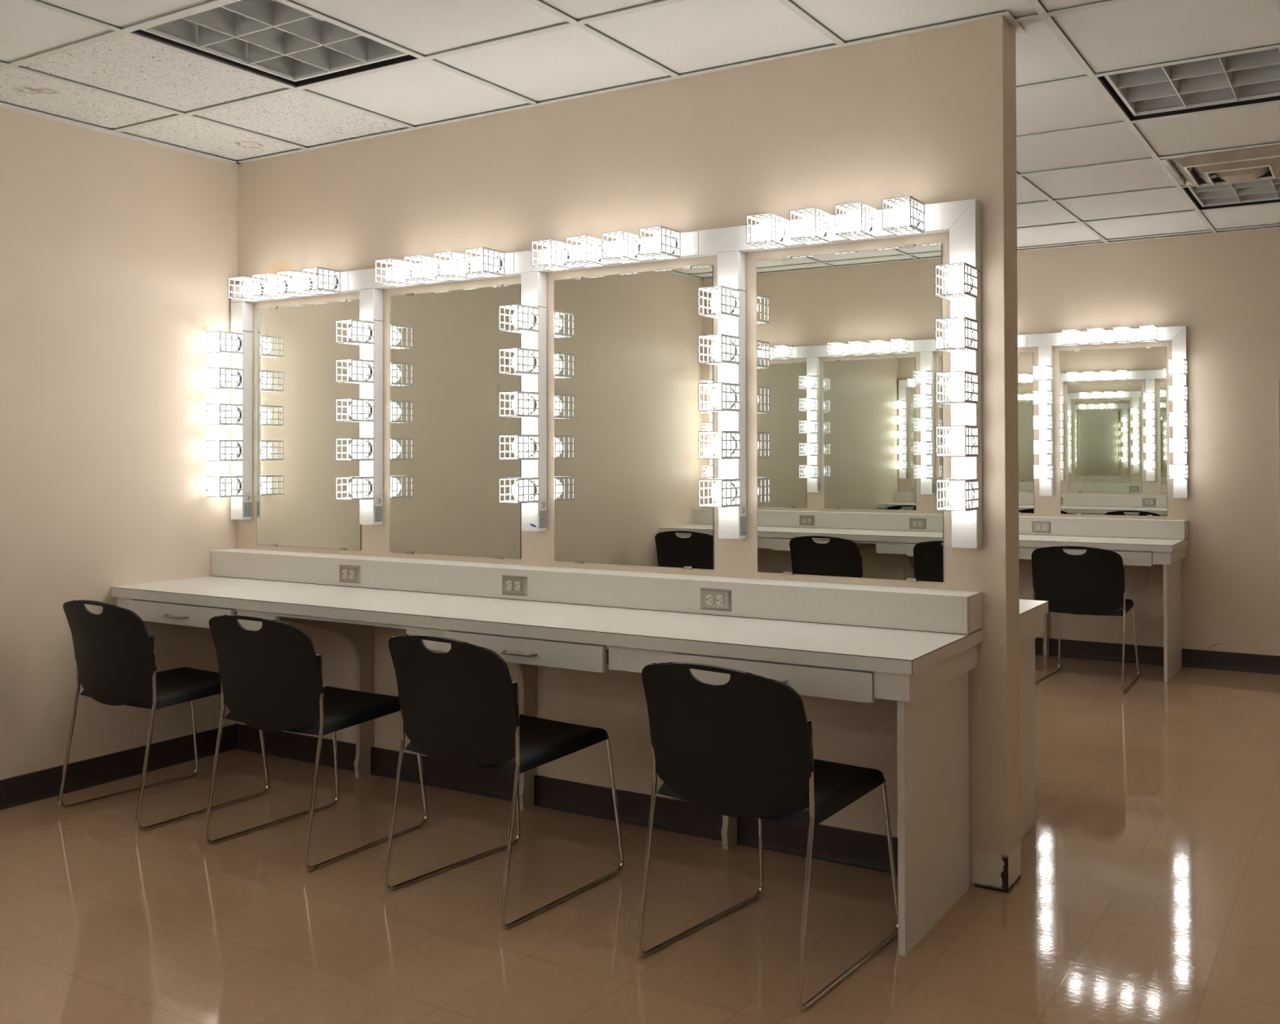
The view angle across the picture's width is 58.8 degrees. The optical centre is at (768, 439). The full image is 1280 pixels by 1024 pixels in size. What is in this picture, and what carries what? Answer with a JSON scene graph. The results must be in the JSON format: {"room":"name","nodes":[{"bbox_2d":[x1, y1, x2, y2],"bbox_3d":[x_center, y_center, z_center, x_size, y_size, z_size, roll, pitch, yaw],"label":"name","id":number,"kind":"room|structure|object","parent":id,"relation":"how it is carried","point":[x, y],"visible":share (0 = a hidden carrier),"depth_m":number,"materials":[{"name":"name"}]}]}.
{"room":"backstage room","nodes":[
{"label":"backstage room","id":0,"kind":"room"},
{"bbox_2d":[0,102,238,779],"bbox_3d":[-2.340,-0.057,4.900,0.100,2.777,7.791,-1,-1,29],"label":"wall","id":1,"kind":"structure","parent":0,"point":[118,255],"depth_m":4.34,"materials":[{"name":"paint"}]},
{"bbox_2d":[0,723,237,810],"bbox_3d":[-2.284,1.279,4.857,0.016,0.104,7.591,-1,-1,29],"label":"baseboard","id":2,"kind":"structure","parent":1,"relation":"attached to","point":[17,790],"depth_m":4.37,"materials":[{"name":"grey rubber"}]},
{"bbox_2d":[206,302,253,519],"bbox_3d":[-2.285,-0.121,4.773,0.087,0.928,0.160,-1,-1,29],"label":"light strip","id":3,"kind":"object","parent":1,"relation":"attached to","point":[238,343],"visible":1,"depth_m":4.79,"materials":[{"name":"white metal"}]},
{"bbox_2d":[234,407,241,422],"bbox_3d":[-2.273,-0.104,4.796,0.067,0.067,0.008,-1,-1,29],"label":"socket","id":4,"kind":"object","parent":3,"relation":"attached to","point":[238,413],"depth_m":4.77,"materials":[{"name":"black"}]},
{"bbox_2d":[235,478,241,493],"bbox_3d":[-2.272,0.199,4.793,0.067,0.067,0.008,-1,-1,29],"label":"socket","id":5,"kind":"object","parent":3,"relation":"attached to","point":[238,485],"depth_m":4.78,"materials":[{"name":"black"}]},
{"bbox_2d":[235,442,241,457],"bbox_3d":[-2.272,0.048,4.795,0.067,0.067,0.008,-1,-1,29],"label":"socket","id":6,"kind":"object","parent":3,"relation":"attached to","point":[238,449],"depth_m":4.77,"materials":[{"name":"black"}]},
{"bbox_2d":[235,371,241,386],"bbox_3d":[-2.273,-0.255,4.798,0.067,0.067,0.008,-1,-1,29],"label":"socket","id":7,"kind":"object","parent":3,"relation":"attached to","point":[238,377],"depth_m":4.77,"materials":[{"name":"black"}]},
{"bbox_2d":[235,336,241,351],"bbox_3d":[-2.274,-0.406,4.800,0.067,0.067,0.008,-1,-1,29],"label":"socket","id":8,"kind":"object","parent":3,"relation":"attached to","point":[238,341],"depth_m":4.78,"materials":[{"name":"black"}]},
{"bbox_2d":[0,11,1279,251],"bbox_3d":[0.024,-1.214,3.617,5.300,0.011,7.591,-1,-1,29],"label":"trim","id":9,"kind":"structure","parent":1,"relation":"attached to","point":[1019,29],"depth_m":4.12,"materials":[{"name":"white"}]},
{"bbox_2d":[237,16,1021,892],"bbox_3d":[-0.777,0.053,4.113,3.397,2.527,0.133,-1,-1,29],"label":"wall partition","id":10,"kind":"structure","parent":0,"point":[929,117],"depth_m":3.70,"materials":[{"name":"paint"}]},
{"bbox_2d":[228,266,357,302],"bbox_3d":[-2.006,-0.627,4.625,0.722,0.087,0.160,-1,-1,29],"label":"vanity light bar","id":11,"kind":"object","parent":10,"relation":"attached to","point":[324,283],"visible":0.99,"depth_m":4.56,"materials":[{"name":"white metal"}]},
{"bbox_2d":[281,280,288,295],"bbox_3d":[-2.019,-0.627,4.662,0.067,0.067,0.008,-1,-1,29],"label":"socket","id":12,"kind":"object","parent":11,"relation":"attached to","point":[285,282],"depth_m":4.64,"materials":[{"name":"black"}]},
{"bbox_2d":[332,274,338,289],"bbox_3d":[-1.755,-0.630,4.517,0.067,0.067,0.008,-1,-1,29],"label":"socket","id":13,"kind":"object","parent":11,"relation":"attached to","point":[335,279],"depth_m":4.49,"materials":[{"name":"black"}]},
{"bbox_2d":[257,299,361,550],"bbox_3d":[-1.909,-0.056,4.653,0.629,1.012,0.008,-1,-1,29],"label":"wall mirror","id":14,"kind":"object","parent":10,"relation":"attached to","point":[298,350],"visible":0.95,"depth_m":4.66,"materials":[{"name":"grey mirror"}]},
{"bbox_2d":[335,288,382,524],"bbox_3d":[-1.597,-0.128,4.396,0.087,0.928,0.160,-1,-1,29],"label":"light strip","id":15,"kind":"object","parent":10,"relation":"attached to","point":[367,371],"visible":1,"depth_m":4.41,"materials":[{"name":"white metal"}]},
{"bbox_2d":[364,479,372,496],"bbox_3d":[-1.583,0.191,4.416,0.067,0.067,0.008,-1,-1,29],"label":"socket","id":16,"kind":"object","parent":15,"relation":"attached to","point":[370,481],"depth_m":4.40,"materials":[{"name":"black"}]},
{"bbox_2d":[364,440,372,457],"bbox_3d":[-1.584,0.039,4.418,0.067,0.067,0.008,-1,-1,29],"label":"socket","id":17,"kind":"object","parent":15,"relation":"attached to","point":[370,442],"depth_m":4.40,"materials":[{"name":"black"}]},
{"bbox_2d":[364,401,372,418],"bbox_3d":[-1.585,-0.112,4.420,0.067,0.067,0.008,-1,-1,29],"label":"socket","id":18,"kind":"object","parent":15,"relation":"attached to","point":[370,403],"depth_m":4.40,"materials":[{"name":"black"}]},
{"bbox_2d":[364,363,372,380],"bbox_3d":[-1.585,-0.264,4.421,0.067,0.067,0.008,-1,-1,29],"label":"socket","id":19,"kind":"object","parent":15,"relation":"attached to","point":[370,365],"depth_m":4.40,"materials":[{"name":"black"}]},
{"bbox_2d":[365,324,372,341],"bbox_3d":[-1.586,-0.415,4.423,0.067,0.067,0.008,-1,-1,29],"label":"socket","id":20,"kind":"object","parent":15,"relation":"attached to","point":[370,326],"depth_m":4.41,"materials":[{"name":"black"}]},
{"bbox_2d":[348,247,520,292],"bbox_3d":[-1.313,-0.634,4.245,0.858,0.087,0.160,-1,-1,29],"label":"vanity light bar","id":21,"kind":"object","parent":10,"relation":"attached to","point":[487,265],"visible":0.99,"depth_m":4.19,"materials":[{"name":"white metal"}]},
{"bbox_2d":[496,255,502,272],"bbox_3d":[-1.000,-0.637,4.104,0.067,0.067,0.008,-1,-1,29],"label":"socket","id":22,"kind":"object","parent":21,"relation":"attached to","point":[499,269],"depth_m":4.09,"materials":[{"name":"white"}]},
{"bbox_2d":[389,284,521,559],"bbox_3d":[-1.198,-0.063,4.264,0.666,1.012,0.008,-1,-1,29],"label":"wall mirror","id":23,"kind":"object","parent":10,"relation":"attached to","point":[446,425],"visible":0.99,"depth_m":4.26,"materials":[{"name":"grey mirror"}]},
{"bbox_2d":[498,271,546,531],"bbox_3d":[-0.871,-0.135,3.999,0.087,0.928,0.160,-1,-1,29],"label":"light strip","id":24,"kind":"object","parent":10,"relation":"attached to","point":[530,361],"visible":1,"depth_m":4.01,"materials":[{"name":"white metal"}]},
{"bbox_2d":[528,437,536,456],"bbox_3d":[-0.858,0.029,4.021,0.067,0.067,0.008,-1,-1,29],"label":"socket","id":25,"kind":"object","parent":24,"relation":"attached to","point":[531,438],"depth_m":4.01,"materials":[{"name":"white"}]},
{"bbox_2d":[528,395,536,413],"bbox_3d":[-0.859,-0.122,4.022,0.067,0.067,0.008,-1,-1,29],"label":"socket","id":26,"kind":"object","parent":24,"relation":"attached to","point":[531,397],"depth_m":4.01,"materials":[{"name":"white ceramic"}]},
{"bbox_2d":[528,353,536,371],"bbox_3d":[-0.859,-0.274,4.024,0.067,0.067,0.008,-1,-1,29],"label":"socket","id":27,"kind":"object","parent":24,"relation":"attached to","point":[531,354],"depth_m":4.01,"materials":[{"name":"white ceramic"}]},
{"bbox_2d":[528,480,537,498],"bbox_3d":[-0.858,0.181,4.019,0.067,0.067,0.008,-1,-1,29],"label":"socket","id":28,"kind":"object","parent":24,"relation":"attached to","point":[531,481],"depth_m":4.00,"materials":[{"name":"white plastic"}]},
{"bbox_2d":[529,311,536,328],"bbox_3d":[-0.860,-0.425,4.026,0.067,0.067,0.008,-1,-1,29],"label":"socket","id":29,"kind":"object","parent":24,"relation":"attached to","point":[531,326],"depth_m":4.01,"materials":[{"name":"white"}]},
{"bbox_2d":[236,723,897,874],"bbox_3d":[-0.829,1.265,4.130,3.268,0.104,0.165,-1,-1,29],"label":"baseboard","id":30,"kind":"structure","parent":10,"relation":"attached to","point":[866,850],"depth_m":3.92,"materials":[{"name":"grey rubber"}]},
{"bbox_2d":[211,548,982,635],"bbox_3d":[-0.869,0.511,4.011,3.326,0.107,0.127,-1,-1,29],"label":"backsplash","id":31,"kind":"structure","parent":10,"relation":"attached to","point":[906,608],"depth_m":3.71,"materials":[{"name":"laminate"}]},
{"bbox_2d":[514,225,705,274],"bbox_3d":[-0.591,-0.641,3.850,0.788,0.087,0.160,-1,-1,29],"label":"vanity light bar","id":32,"kind":"object","parent":10,"relation":"attached to","point":[660,246],"visible":1,"depth_m":3.80,"materials":[{"name":"white metal"}]},
{"bbox_2d":[671,235,677,253],"bbox_3d":[-0.333,-0.643,3.739,0.067,0.067,0.008,-1,-1,29],"label":"socket","id":33,"kind":"object","parent":32,"relation":"attached to","point":[673,250],"depth_m":3.72,"materials":[{"name":"white"}]},
{"bbox_2d":[554,265,714,569],"bbox_3d":[-0.476,-0.070,3.868,0.666,1.012,0.008,-1,-1,29],"label":"wall mirror","id":34,"kind":"object","parent":10,"relation":"attached to","point":[628,468],"visible":1,"depth_m":3.86,"materials":[{"name":"grey mirror"}]},
{"bbox_2d":[697,250,746,539],"bbox_3d":[-0.146,-0.142,3.602,0.087,0.928,0.160,-1,-1,29],"label":"light strip","id":35,"kind":"object","parent":10,"relation":"attached to","point":[727,301],"visible":1,"depth_m":3.61,"materials":[{"name":"white metal"}]},
{"bbox_2d":[728,481,737,501],"bbox_3d":[-0.132,0.171,3.622,0.067,0.067,0.008,-1,-1,29],"label":"socket","id":36,"kind":"object","parent":35,"relation":"attached to","point":[732,482],"depth_m":3.61,"materials":[{"name":"white plastic"}]},
{"bbox_2d":[728,435,737,455],"bbox_3d":[-0.133,0.019,3.624,0.067,0.067,0.008,-1,-1,29],"label":"socket","id":37,"kind":"object","parent":35,"relation":"attached to","point":[732,437],"depth_m":3.61,"materials":[{"name":"white"}]},
{"bbox_2d":[728,388,737,408],"bbox_3d":[-0.133,-0.133,3.626,0.067,0.067,0.008,-1,-1,29],"label":"socket","id":38,"kind":"object","parent":35,"relation":"attached to","point":[732,389],"depth_m":3.61,"materials":[{"name":"white"}]},
{"bbox_2d":[728,342,737,360],"bbox_3d":[-0.134,-0.284,3.627,0.067,0.067,0.008,-1,-1,29],"label":"socket","id":39,"kind":"object","parent":35,"relation":"attached to","point":[733,356],"depth_m":3.61,"materials":[{"name":"white"}]},
{"bbox_2d":[698,195,974,256],"bbox_3d":[0.167,-0.649,3.436,0.940,0.087,0.160,-1,-1,29],"label":"vanity light bar","id":40,"kind":"object","parent":10,"relation":"attached to","point":[905,220],"visible":1,"depth_m":3.40,"materials":[{"name":"white metal"}]},
{"bbox_2d":[824,222,828,237],"bbox_3d":[0.153,-0.648,3.474,0.067,0.067,0.008,-1,-1,29],"label":"socket","id":41,"kind":"object","parent":40,"relation":"attached to","point":[825,233],"depth_m":3.46,"materials":[{"name":"white"}]},
{"bbox_2d":[755,242,943,582],"bbox_3d":[0.238,-0.077,3.478,0.629,1.012,0.008,-1,-1,29],"label":"wall mirror","id":42,"kind":"object","parent":10,"relation":"attached to","point":[849,467],"visible":1,"depth_m":3.47,"materials":[{"name":"grey mirror"}]},
{"bbox_2d":[934,199,982,548],"bbox_3d":[0.547,-0.188,3.223,0.087,1.006,0.160,-1,-1,29],"label":"light strip","id":43,"kind":"object","parent":10,"relation":"attached to","point":[963,283],"visible":1,"depth_m":3.23,"materials":[{"name":"white metal"}]},
{"bbox_2d":[0,653,1279,1023],"bbox_3d":[0.034,1.358,3.588,5.500,0.100,7.791,-1,-1,29],"label":"floor","id":44,"kind":"structure","parent":0,"point":[1147,891],"depth_m":3.13,"materials":[{"name":"tile"}]},
{"bbox_2d":[57,600,269,831],"bbox_3d":[-2.196,0.940,4.096,0.492,0.764,0.533,-1,-1,31],"label":"chair","id":45,"kind":"object","parent":44,"relation":"on","point":[115,652],"visible":0.96,"depth_m":3.90,"materials":[{"name":"black plastic"}]},
{"bbox_2d":[203,614,427,870],"bbox_3d":[-1.492,0.933,3.730,0.492,0.764,0.533,-1,-1,29],"label":"chair","id":46,"kind":"object","parent":44,"relation":"on","point":[271,676],"visible":0.98,"depth_m":3.53,"materials":[{"name":"black plastic"}]},
{"bbox_2d":[382,634,624,928],"bbox_3d":[-0.773,0.926,3.315,0.492,0.764,0.533,-1,-1,34],"label":"chair","id":47,"kind":"object","parent":44,"relation":"on","point":[460,706],"visible":1,"depth_m":3.12,"materials":[{"name":"black plastic"}]},
{"bbox_2d":[111,548,982,955],"bbox_3d":[-0.975,0.885,3.809,3.326,0.859,0.576,-1,-1,29],"label":"vanity desk","id":48,"kind":"object","parent":44,"relation":"on","point":[917,648],"depth_m":3.36,"materials":[{"name":"laminate"}]},
{"bbox_2d":[339,564,359,583],"bbox_3d":[-1.623,0.521,4.347,0.115,0.068,0.009,-1,-1,29],"label":"wall outlet","id":49,"kind":"object","parent":48,"relation":"attached to","point":[348,573],"visible":1,"depth_m":4.34,"materials":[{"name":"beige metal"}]},
{"bbox_2d":[342,568,347,577],"bbox_3d":[-1.641,0.521,4.354,0.025,0.034,0.004,-1,-1,29],"label":"receptacle","id":50,"kind":"object","parent":49,"relation":"attached to","point":[344,571],"depth_m":4.35,"materials":[{"name":"beige plastic"}]},
{"bbox_2d":[349,569,354,578],"bbox_3d":[-1.607,0.521,4.335,0.025,0.034,0.004,-1,-1,29],"label":"receptacle","id":51,"kind":"object","parent":49,"relation":"attached to","point":[351,571],"depth_m":4.33,"materials":[{"name":"beige plastic"}]},
{"bbox_2d":[502,574,527,595],"bbox_3d":[-0.895,0.514,3.948,0.115,0.068,0.009,-1,-1,29],"label":"wall outlet","id":52,"kind":"object","parent":48,"relation":"attached to","point":[511,584],"visible":1,"depth_m":3.94,"materials":[{"name":"beige plastic"}]},
{"bbox_2d":[506,580,511,590],"bbox_3d":[-0.913,0.514,3.955,0.025,0.034,0.004,-1,-1,29],"label":"receptacle","id":53,"kind":"object","parent":52,"relation":"attached to","point":[508,583],"depth_m":3.95,"materials":[{"name":"beige plastic"}]},
{"bbox_2d":[514,581,520,591],"bbox_3d":[-0.879,0.514,3.937,0.025,0.034,0.004,-1,-1,29],"label":"receptacle","id":54,"kind":"object","parent":52,"relation":"attached to","point":[517,584],"depth_m":3.94,"materials":[{"name":"beige plastic"}]},
{"bbox_2d":[111,575,982,675],"bbox_3d":[-0.971,0.581,3.823,3.326,0.038,0.553,-1,-1,29],"label":"countertop","id":55,"kind":"structure","parent":48,"relation":"on","point":[901,651],"depth_m":3.43,"materials":[{"name":"laminate"}]},
{"bbox_2d":[700,587,731,611],"bbox_3d":[-0.169,0.507,3.551,0.115,0.068,0.009,-1,-1,29],"label":"wall outlet","id":56,"kind":"object","parent":48,"relation":"attached to","point":[717,599],"visible":1,"depth_m":3.55,"materials":[{"name":"beige plastic"}]},
{"bbox_2d":[706,594,713,604],"bbox_3d":[-0.187,0.507,3.558,0.025,0.034,0.004,-1,-1,29],"label":"receptacle","id":57,"kind":"object","parent":56,"relation":"attached to","point":[709,597],"depth_m":3.56,"materials":[{"name":"beige plastic"}]},
{"bbox_2d":[715,594,723,605],"bbox_3d":[-0.154,0.507,3.540,0.025,0.034,0.004,-1,-1,29],"label":"receptacle","id":58,"kind":"object","parent":56,"relation":"attached to","point":[719,597],"depth_m":3.54,"materials":[{"name":"beige plastic"}]},
{"bbox_2d":[635,662,897,1009],"bbox_3d":[0.009,0.918,2.874,0.492,0.764,0.533,-1,-1,35],"label":"chair","id":59,"kind":"object","parent":44,"relation":"on","point":[742,746],"visible":0.99,"depth_m":2.68,"materials":[{"name":"black plastic"}]},
{"bbox_2d":[1019,599,1048,838],"bbox_3d":[-0.629,0.890,4.429,3.339,0.859,0.576,-1,-1,29],"label":"countertop","id":60,"kind":"structure","parent":44,"relation":"on","point":[1032,612],"depth_m":3.75,"materials":[{"name":"laminate"}]},
{"bbox_2d":[1019,599,1048,626],"bbox_3d":[-0.635,0.587,4.423,3.339,0.038,0.553,-1,-1,29],"label":"countertop","id":61,"kind":"structure","parent":60,"relation":"on","point":[1029,610],"depth_m":3.74,"materials":[{"name":"white laminate"}]},
{"bbox_2d":[1031,545,1139,693],"bbox_3d":[1.744,0.948,6.171,0.492,0.764,0.533,-1,-1,29],"label":"chair","id":62,"kind":"object","parent":44,"relation":"on","point":[1092,582],"visible":0.91,"depth_m":5.96,"materials":[{"name":"black plastic"}]},
{"bbox_2d":[1018,515,1188,681],"bbox_3d":[0.864,0.915,7.136,3.326,0.859,0.576,-1,-1,29],"label":"countertop","id":63,"kind":"structure","parent":44,"relation":"on","point":[1139,541],"depth_m":6.50,"materials":[{"name":"laminate"}]},
{"bbox_2d":[1031,520,1050,533],"bbox_3d":[1.667,0.537,6.879,0.115,0.068,0.009,-1,-1,29],"label":"wall outlet","id":64,"kind":"object","parent":63,"relation":"attached to","point":[1037,526],"visible":1,"depth_m":6.88,"materials":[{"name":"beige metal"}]},
{"bbox_2d":[1035,524,1039,529],"bbox_3d":[1.649,0.537,6.886,0.025,0.034,0.004,-1,-1,29],"label":"receptacle","id":65,"kind":"object","parent":64,"relation":"attached to","point":[1037,526],"depth_m":6.89,"materials":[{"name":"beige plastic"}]},
{"bbox_2d":[1042,524,1046,529],"bbox_3d":[1.682,0.537,6.868,0.025,0.034,0.004,-1,-1,29],"label":"receptacle","id":66,"kind":"object","parent":64,"relation":"attached to","point":[1044,526],"depth_m":6.87,"materials":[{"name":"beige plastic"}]},
{"bbox_2d":[1018,533,1188,551],"bbox_3d":[0.868,0.612,7.149,3.326,0.038,0.553,-1,-1,29],"label":"countertop","id":67,"kind":"structure","parent":63,"relation":"on","point":[1026,540],"depth_m":6.40,"materials":[{"name":"laminate"}]},
{"bbox_2d":[0,0,1279,249],"bbox_3d":[0.024,-1.373,3.619,5.500,0.292,7.791,-1,-1,29],"label":"ceiling","id":68,"kind":"structure","parent":0,"point":[688,36],"depth_m":3.71,"materials":[{"name":"tile"}]},
{"bbox_2d":[131,0,417,87],"bbox_3d":[-1.513,-1.276,3.478,0.590,0.116,0.590,-1,-1,29],"label":"ceiling light","id":69,"kind":"object","parent":68,"relation":"attached to","point":[272,38],"visible":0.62,"depth_m":3.55,"materials":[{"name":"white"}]},
{"bbox_2d":[0,0,1279,248],"bbox_3d":[0.024,-1.234,3.617,5.276,0.030,7.591,-1,-1,29],"label":"grid","id":70,"kind":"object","parent":68,"relation":"attached to","point":[1046,16],"depth_m":3.69,"materials":[{"name":"white metal"}]},
{"bbox_2d":[1096,44,1279,120],"bbox_3d":[1.504,-1.282,3.912,0.590,0.116,0.590,-1,-1,29],"label":"ceiling light","id":71,"kind":"object","parent":68,"relation":"attached to","point":[1252,77],"visible":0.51,"depth_m":4.00,"materials":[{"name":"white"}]},
{"bbox_2d":[1160,142,1279,186],"bbox_3d":[2.089,-1.257,4.982,0.586,0.199,0.586,-1,-1,29],"label":"ceiling vent","id":72,"kind":"object","parent":68,"relation":"in","point":[1257,163],"visible":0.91,"depth_m":4.89,"materials":[{"name":"metal"}]},
{"bbox_2d":[1183,177,1279,209],"bbox_3d":[2.381,-1.268,5.516,0.590,0.116,0.590,-1,-1,29],"label":"ceiling light","id":73,"kind":"object","parent":68,"relation":"attached to","point":[1268,191],"visible":0.57,"depth_m":5.68,"materials":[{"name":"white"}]},
{"bbox_2d":[1017,226,1279,655],"bbox_3d":[1.874,-0.050,6.977,5.300,2.777,0.100,-1,-1,29],"label":"wall","id":74,"kind":"structure","parent":0,"point":[1224,287],"depth_m":6.56,"materials":[{"name":"paint"}]},
{"bbox_2d":[1017,334,1028,347],"bbox_3d":[1.249,-0.611,7.176,0.788,0.087,0.160,-1,-1,29],"label":"vanity light bar","id":75,"kind":"object","parent":74,"relation":"attached to","point":[1022,339],"visible":0.02,"depth_m":7.03,"materials":[{"name":"white metal"}]},
{"bbox_2d":[1017,352,1034,513],"bbox_3d":[1.364,-0.037,7.194,0.666,1.013,0.008,-1,-1,29],"label":"wall mirror","id":76,"kind":"object","parent":74,"relation":"attached to","point":[1025,360],"visible":0.23,"depth_m":7.06,"materials":[{"name":"grey mirror"}]},
{"bbox_2d":[1032,346,1053,496],"bbox_3d":[1.694,-0.112,6.928,0.087,0.928,0.160,-1,-1,29],"label":"light strip","id":77,"kind":"object","parent":74,"relation":"attached to","point":[1045,471],"visible":1,"depth_m":6.94,"materials":[{"name":"white metal"}]},
{"bbox_2d":[1018,515,1187,539],"bbox_3d":[0.970,0.541,7.337,3.326,0.107,0.127,-1,-1,29],"label":"backsplash","id":78,"kind":"structure","parent":74,"relation":"attached to","point":[1173,529],"depth_m":6.69,"materials":[{"name":"laminate"}]},
{"bbox_2d":[1026,324,1185,347],"bbox_3d":[2.007,-0.619,6.762,0.940,0.087,0.160,-1,-1,29],"label":"vanity light bar","id":79,"kind":"object","parent":74,"relation":"attached to","point":[1152,333],"visible":1,"depth_m":6.75,"materials":[{"name":"white metal"}]},
{"bbox_2d":[1059,346,1167,516],"bbox_3d":[2.078,-0.044,6.804,0.629,1.013,0.008,-1,-1,29],"label":"wall mirror","id":80,"kind":"object","parent":74,"relation":"attached to","point":[1113,402],"visible":1,"depth_m":6.80,"materials":[{"name":"grey mirror"}]},
{"bbox_2d":[1035,637,1279,675],"bbox_3d":[1.851,1.286,6.912,5.300,0.104,0.016,-1,-1,29],"label":"baseboard","id":81,"kind":"structure","parent":74,"relation":"attached to","point":[1193,658],"depth_m":6.67,"materials":[{"name":"grey rubber"}]},
{"bbox_2d":[1168,325,1188,497],"bbox_3d":[2.387,-0.158,6.549,0.087,1.006,0.160,-1,-1,29],"label":"light strip","id":82,"kind":"object","parent":74,"relation":"attached to","point":[1178,417],"visible":1,"depth_m":6.57,"materials":[{"name":"white metal"}]},
{"bbox_2d":[1277,374,1279,588],"bbox_3d":[3.146,0.336,6.211,0.600,1.540,0.017,-1,-1,29],"label":"board","id":83,"kind":"object","parent":74,"relation":"attached to","point":[1278,380],"visible":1,"depth_m":6.35,"materials":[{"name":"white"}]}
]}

